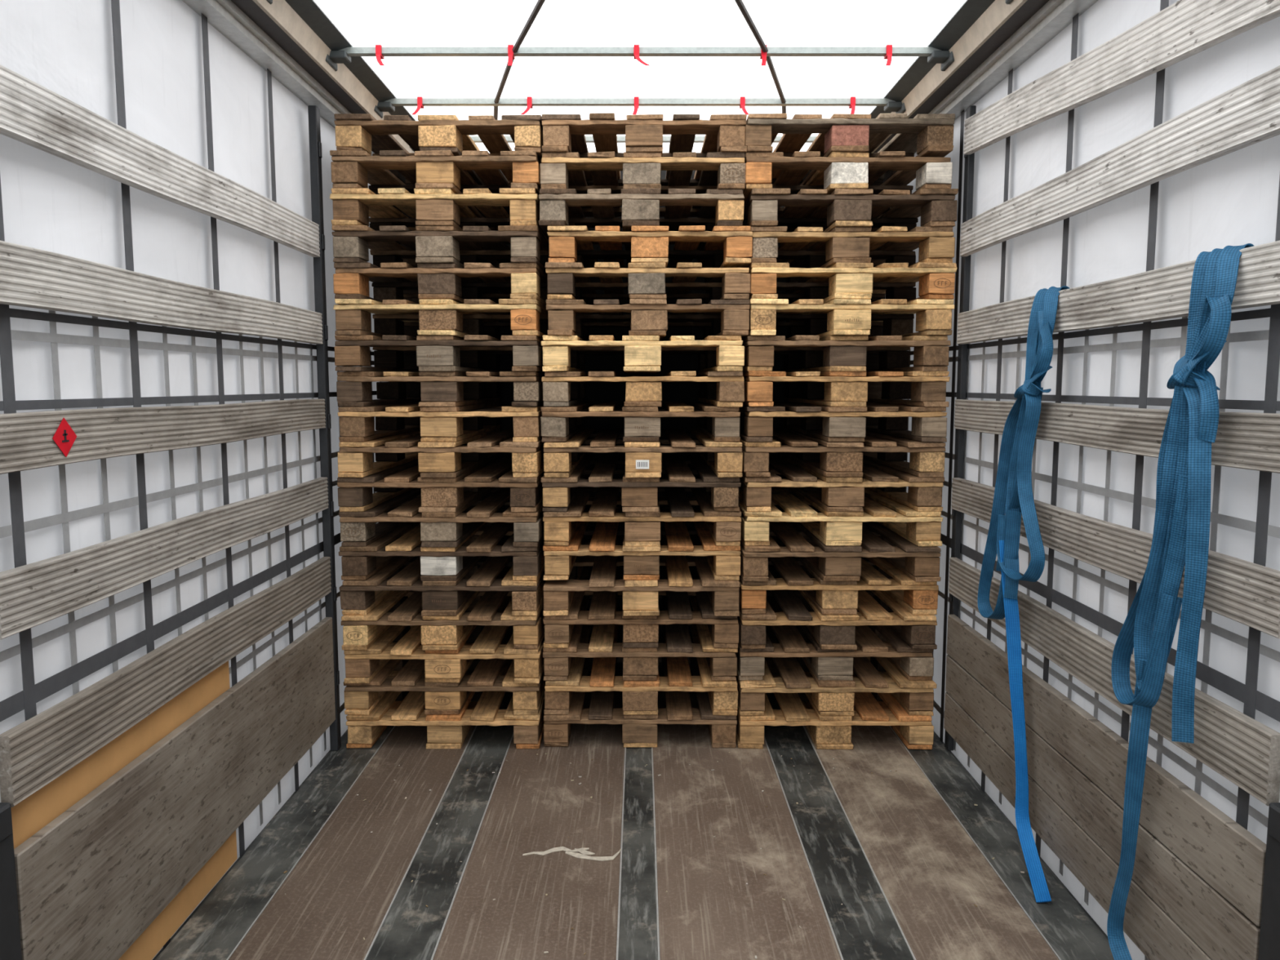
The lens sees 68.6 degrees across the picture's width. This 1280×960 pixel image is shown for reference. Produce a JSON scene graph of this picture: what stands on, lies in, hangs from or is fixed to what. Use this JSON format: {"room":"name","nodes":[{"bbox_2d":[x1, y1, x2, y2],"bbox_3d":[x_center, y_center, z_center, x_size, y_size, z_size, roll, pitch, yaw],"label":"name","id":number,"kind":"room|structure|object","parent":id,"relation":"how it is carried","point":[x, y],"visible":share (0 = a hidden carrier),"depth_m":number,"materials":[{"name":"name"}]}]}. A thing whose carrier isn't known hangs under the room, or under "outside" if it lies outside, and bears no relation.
{"room":"loading area","nodes":[
{"label":"loading area","id":0,"kind":"room"},
{"bbox_2d":[0,0,379,959],"bbox_3d":[-1.310,0.091,1.266,0.020,2.660,7.700,0,6,0],"label":"curtain","id":1,"kind":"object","parent":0,"point":[51,202],"depth_m":2.56,"materials":[{"name":"plastic"}]},
{"bbox_2d":[0,64,319,257],"bbox_3d":[-1.253,-0.830,2.676,0.026,0.129,1.923,0,6,0],"label":"wooden slat","id":2,"kind":"object","parent":1,"relation":"attached to","point":[33,114],"depth_m":2.30,"materials":[{"name":"grey wood"}]},
{"bbox_2d":[0,240,323,344],"bbox_3d":[-1.253,-0.494,2.710,0.026,0.124,1.923,0,6,0],"label":"wooden slat","id":3,"kind":"object","parent":1,"relation":"attached to","point":[30,277],"depth_m":2.31,"materials":[{"name":"grey wood"}]},
{"bbox_2d":[0,476,328,639],"bbox_3d":[-1.253,0.150,2.776,0.026,0.129,1.923,0,6,0],"label":"wooden slat","id":4,"kind":"object","parent":1,"relation":"attached to","point":[36,593],"depth_m":2.32,"materials":[{"name":"grey wood"}]},
{"bbox_2d":[0,556,331,807],"bbox_3d":[-1.253,0.478,2.810,0.026,0.149,1.923,0,6,0],"label":"wooden slat","id":5,"kind":"object","parent":1,"relation":"attached to","point":[37,751],"depth_m":2.32,"materials":[{"name":"grey wood"}]},
{"bbox_2d":[0,0,381,950],"bbox_3d":[-1.293,0.081,1.319,0.004,2.630,7.808,0,6,0],"label":"grid","id":6,"kind":"object","parent":1,"relation":"attached to","point":[32,693],"visible":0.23,"depth_m":2.43,"materials":[{"name":"black metal"}]},
{"bbox_2d":[182,0,335,128],"bbox_3d":[-1.225,-1.296,1.123,0.210,0.170,7.700,0,6,0],"label":"trim","id":7,"kind":"structure","parent":1,"relation":"attached to","point":[186,2],"depth_m":3.13,"materials":[{"name":"metal"}]},
{"bbox_2d":[186,0,374,155],"bbox_3d":[-1.252,-1.244,1.129,0.075,0.075,7.700,0,6,0],"label":"roof rail","id":8,"kind":"object","parent":1,"relation":"attached to","point":[225,15],"visible":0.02,"depth_m":3.13,"materials":[{"name":"metal"}]},
{"bbox_2d":[409,136,816,151],"bbox_3d":[-0.003,-1.668,4.664,2.278,0.081,0.120,0,6,0],"label":"bow","id":9,"kind":"object","parent":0,"point":[476,139],"depth_m":4.65,"materials":[{"name":"silver metal"}]},
{"bbox_2d":[152,657,1114,959],"bbox_3d":[0.000,1.414,1.402,2.680,0.101,7.700,0,6,0],"label":"floor","id":10,"kind":"structure","parent":0,"point":[907,853],"depth_m":2.95,"materials":[{"name":"wood"}]},
{"bbox_2d":[0,802,22,959],"bbox_3d":[-1.260,0.977,1.847,0.056,0.680,0.075,0,6,0],"label":"post","id":11,"kind":"object","parent":10,"relation":"on","point":[10,935],"visible":1,"depth_m":1.84,"materials":[{"name":"metal"}]},
{"bbox_2d":[13,617,335,959],"bbox_3d":[-1.254,0.864,2.850,0.030,0.431,1.923,0,6,0],"label":"board","id":12,"kind":"object","parent":11,"relation":"attached to","point":[92,880],"visible":0.96,"depth_m":2.45,"materials":[{"name":"grey wood"}]},
{"bbox_2d":[10,661,237,959],"bbox_3d":[-1.282,0.930,2.420,0.014,0.656,1.055,0,6,0],"label":"plywood sheet","id":13,"kind":"object","parent":10,"relation":"on","point":[33,813],"visible":0.3,"depth_m":2.44,"materials":[{"name":"orange wood"}]},
{"bbox_2d":[307,105,341,751],"bbox_3d":[-1.253,-0.163,3.745,0.038,2.560,0.045,0,6,0],"label":"post","id":14,"kind":"object","parent":10,"relation":"on","point":[314,131],"visible":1,"depth_m":3.71,"materials":[{"name":"metal"}]},
{"bbox_2d":[0,399,325,474],"bbox_3d":[-1.253,-0.164,2.744,0.026,0.119,1.923,0,6,0],"label":"wooden slat","id":15,"kind":"object","parent":14,"relation":"attached to","point":[27,442],"visible":1,"depth_m":2.33,"materials":[{"name":"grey wood"}]},
{"bbox_2d":[52,417,76,457],"bbox_3d":[-1.238,-0.092,2.021,0.002,0.086,0.086,0,6,0],"label":"sticker","id":16,"kind":"object","parent":15,"relation":"attached to","point":[64,437],"visible":1,"depth_m":2.02,"materials":[{"name":"red paper"}]},
{"bbox_2d":[329,113,550,748],"bbox_3d":[-0.800,-0.212,4.342,0.838,2.534,1.247,0,6,0],"label":"wooden pallet stack","id":17,"kind":"object","parent":10,"relation":"on","point":[442,611],"visible":0.88,"depth_m":3.80,"materials":[{"name":"brown wood"}]},
{"bbox_2d":[522,846,621,861],"bbox_3d":[-0.217,1.196,3.004,0.315,0.006,0.084,0,6,0],"label":"paper scrap","id":18,"kind":"object","parent":10,"relation":"on","point":[584,851],"visible":1,"depth_m":3.01,"materials":[{"name":"beige paper"}]},
{"bbox_2d":[538,112,752,747],"bbox_3d":[0.018,-0.212,4.341,0.845,2.536,1.251,0,6,0],"label":"wooden pallets","id":19,"kind":"object","parent":10,"relation":"on","point":[577,184],"visible":1,"depth_m":3.80,"materials":[{"name":"brown wood"}]},
{"bbox_2d":[283,751,1024,959],"bbox_3d":[0.029,1.202,2.951,2.354,0.003,1.778,0,6,0],"label":"debris","id":20,"kind":"object","parent":10,"relation":"on","point":[993,858],"visible":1,"depth_m":3.15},
{"bbox_2d":[735,113,958,750],"bbox_3d":[0.822,-0.212,4.345,0.834,2.536,1.246,0,6,0],"label":"wooden pallet stack","id":21,"kind":"object","parent":10,"relation":"on","point":[837,611],"visible":0.84,"depth_m":3.81,"materials":[{"name":"brown wood"}]},
{"bbox_2d":[944,105,976,751],"bbox_3d":[1.273,-0.163,3.745,0.030,2.560,0.045,0,6,0],"label":"post","id":22,"kind":"object","parent":10,"relation":"on","point":[971,110],"visible":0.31,"depth_m":3.70,"materials":[{"name":"metal"}]},
{"bbox_2d":[1257,802,1279,959],"bbox_3d":[1.260,0.977,1.847,0.056,0.680,0.075,0,6,0],"label":"post","id":23,"kind":"object","parent":10,"relation":"on","point":[1269,935],"visible":1,"depth_m":1.84,"materials":[{"name":"metal"}]},
{"bbox_2d":[943,614,1266,959],"bbox_3d":[1.254,0.876,2.851,0.030,0.477,1.923,0,6,0],"label":"board","id":24,"kind":"object","parent":23,"relation":"attached to","point":[1195,892],"visible":0.86,"depth_m":2.49,"materials":[{"name":"grey wood"}]},
{"bbox_2d":[313,0,966,147],"bbox_3d":[0.000,-1.356,1.117,2.220,0.012,7.700,0,6,0],"label":"ceiling","id":25,"kind":"structure","parent":0,"point":[363,23],"depth_m":3.43,"materials":[{"name":"white fabric"}]},
{"bbox_2d":[284,0,416,120],"bbox_3d":[-1.087,-1.338,1.119,0.075,0.033,7.700,0,6,0],"label":"sheet","id":26,"kind":"object","parent":25,"relation":"attached to","point":[308,11],"visible":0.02,"depth_m":3.37,"materials":[{"name":"black metal"}]},
{"bbox_2d":[373,96,906,118],"bbox_3d":[-0.003,-1.605,4.047,2.278,0.081,0.120,0,6,0],"label":"bow","id":27,"kind":"object","parent":25,"relation":"attached to","point":[890,105],"depth_m":4.03,"materials":[{"name":"silver metal"}]},
{"bbox_2d":[325,44,954,71],"bbox_3d":[-0.003,-1.542,3.431,2.278,0.081,0.120,0,6,0],"label":"bow","id":28,"kind":"object","parent":25,"relation":"attached to","point":[945,58],"depth_m":3.42,"materials":[{"name":"silver metal"}]},
{"bbox_2d":[869,0,995,118],"bbox_3d":[1.087,-1.338,1.119,0.075,0.033,7.700,0,6,0],"label":"sheet","id":29,"kind":"object","parent":25,"relation":"attached to","point":[971,11],"visible":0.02,"depth_m":3.36,"materials":[{"name":"black metal"}]},
{"bbox_2d":[493,0,786,134],"bbox_3d":[0.000,-1.469,2.503,1.460,0.020,4.344,0,6,0],"label":"cable","id":30,"kind":"structure","parent":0,"point":[540,3],"depth_m":3.34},
{"bbox_2d":[266,0,1013,4],"bbox_3d":[-0.003,-1.478,2.814,2.278,0.081,0.120,0,6,0],"label":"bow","id":31,"kind":"object","parent":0,"point":[1008,2],"depth_m":2.86,"materials":[{"name":"grey metal"}]},
{"bbox_2d":[496,169,885,640],"bbox_3d":[0.000,-0.329,5.068,2.680,2.620,0.050,0,6,0],"label":"wall","id":32,"kind":"structure","parent":0,"point":[596,392],"depth_m":5.04,"materials":[{"name":"paint"}]},
{"bbox_2d":[253,0,414,152],"bbox_3d":[-1.134,-1.307,1.122,0.032,0.108,7.700,0,6,0],"label":"inner web","id":33,"kind":"object","parent":32,"relation":"attached to","point":[280,11],"visible":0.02,"depth_m":3.28},
{"bbox_2d":[231,0,366,113],"bbox_3d":[-1.192,-1.258,1.127,0.085,0.008,7.700,0,6,0],"label":"flange","id":34,"kind":"object","parent":33,"relation":"attached to","point":[249,7],"visible":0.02,"depth_m":3.22,"materials":[{"name":"black metal"}]},
{"bbox_2d":[871,0,1026,153],"bbox_3d":[1.134,-1.307,1.122,0.032,0.108,7.700,0,6,0],"label":"inner web","id":35,"kind":"object","parent":32,"relation":"attached to","point":[998,12],"visible":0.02,"depth_m":3.26},
{"bbox_2d":[872,0,1048,153],"bbox_3d":[1.192,-1.258,1.127,0.085,0.008,7.700,0,6,0],"label":"flange","id":36,"kind":"object","parent":35,"relation":"attached to","point":[1029,7],"visible":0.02,"depth_m":3.24,"materials":[{"name":"black metal"}]},
{"bbox_2d":[905,0,1279,959],"bbox_3d":[1.310,0.091,1.266,0.020,2.660,7.700,0,6,0],"label":"curtain","id":37,"kind":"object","parent":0,"point":[1232,198],"depth_m":2.58,"materials":[{"name":"plastic"}]},
{"bbox_2d":[914,0,1097,153],"bbox_3d":[1.225,-1.296,1.123,0.210,0.170,7.700,0,6,0],"label":"trim","id":38,"kind":"structure","parent":37,"relation":"attached to","point":[1093,2],"depth_m":3.12,"materials":[{"name":"metal"}]},
{"bbox_2d":[928,0,1093,116],"bbox_3d":[1.252,-1.244,1.129,0.075,0.075,7.700,0,6,0],"label":"roof rail","id":39,"kind":"object","parent":37,"relation":"attached to","point":[1054,15],"visible":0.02,"depth_m":3.12,"materials":[{"name":"metal"}]},
{"bbox_2d":[905,0,1279,959],"bbox_3d":[1.293,0.081,1.319,0.004,2.630,7.808,0,6,0],"label":"grid","id":40,"kind":"object","parent":37,"relation":"attached to","point":[1247,693],"visible":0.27,"depth_m":2.52,"materials":[{"name":"black metal"}]},
{"bbox_2d":[948,557,1279,805],"bbox_3d":[1.253,0.478,2.810,0.026,0.149,1.923,0,6,0],"label":"wooden slat","id":41,"kind":"object","parent":37,"relation":"attached to","point":[1245,751],"depth_m":2.24,"materials":[{"name":"grey wood"}]},
{"bbox_2d":[951,477,1279,639],"bbox_3d":[1.253,0.150,2.776,0.026,0.129,1.923,0,6,0],"label":"wooden slat","id":42,"kind":"object","parent":37,"relation":"attached to","point":[1246,593],"depth_m":2.38,"materials":[{"name":"grey wood"}]},
{"bbox_2d":[954,399,1279,473],"bbox_3d":[1.253,-0.164,2.744,0.026,0.119,1.923,0,6,0],"label":"wooden slat","id":43,"kind":"object","parent":37,"relation":"attached to","point":[1243,440],"depth_m":2.39,"materials":[{"name":"grey wood"}]},
{"bbox_2d":[956,240,1279,344],"bbox_3d":[1.253,-0.494,2.710,0.026,0.124,1.923,0,6,0],"label":"wooden slat","id":44,"kind":"object","parent":37,"relation":"attached to","point":[1162,293],"depth_m":2.38,"materials":[{"name":"grey wood"}]},
{"bbox_2d":[977,285,1069,902],"bbox_3d":[1.219,0.306,2.939,0.138,1.789,0.637,0,6,0],"label":"strap","id":45,"kind":"object","parent":44,"relation":"hanging from","point":[1013,496],"visible":0.91,"depth_m":2.95,"materials":[{"name":"blue fabric"}]},
{"bbox_2d":[1106,243,1253,959],"bbox_3d":[1.218,0.385,2.158,0.134,1.784,0.332,0,6,0],"label":"strap","id":46,"kind":"object","parent":44,"relation":"hanging from","point":[1181,528],"visible":0.98,"depth_m":2.06,"materials":[{"name":"blue fabric"}]},
{"bbox_2d":[960,65,1279,256],"bbox_3d":[1.253,-0.830,2.676,0.026,0.129,1.923,0,6,0],"label":"wooden slat","id":47,"kind":"object","parent":37,"relation":"attached to","point":[1246,114],"depth_m":2.30,"materials":[{"name":"grey wood"}]},
{"bbox_2d":[963,0,1279,154],"bbox_3d":[1.253,-1.048,2.208,0.026,0.372,2.808,0,6,0],"label":"wooden slat","id":48,"kind":"object","parent":37,"relation":"attached to","point":[1185,28],"depth_m":2.42,"materials":[{"name":"grey wood"}]}
]}

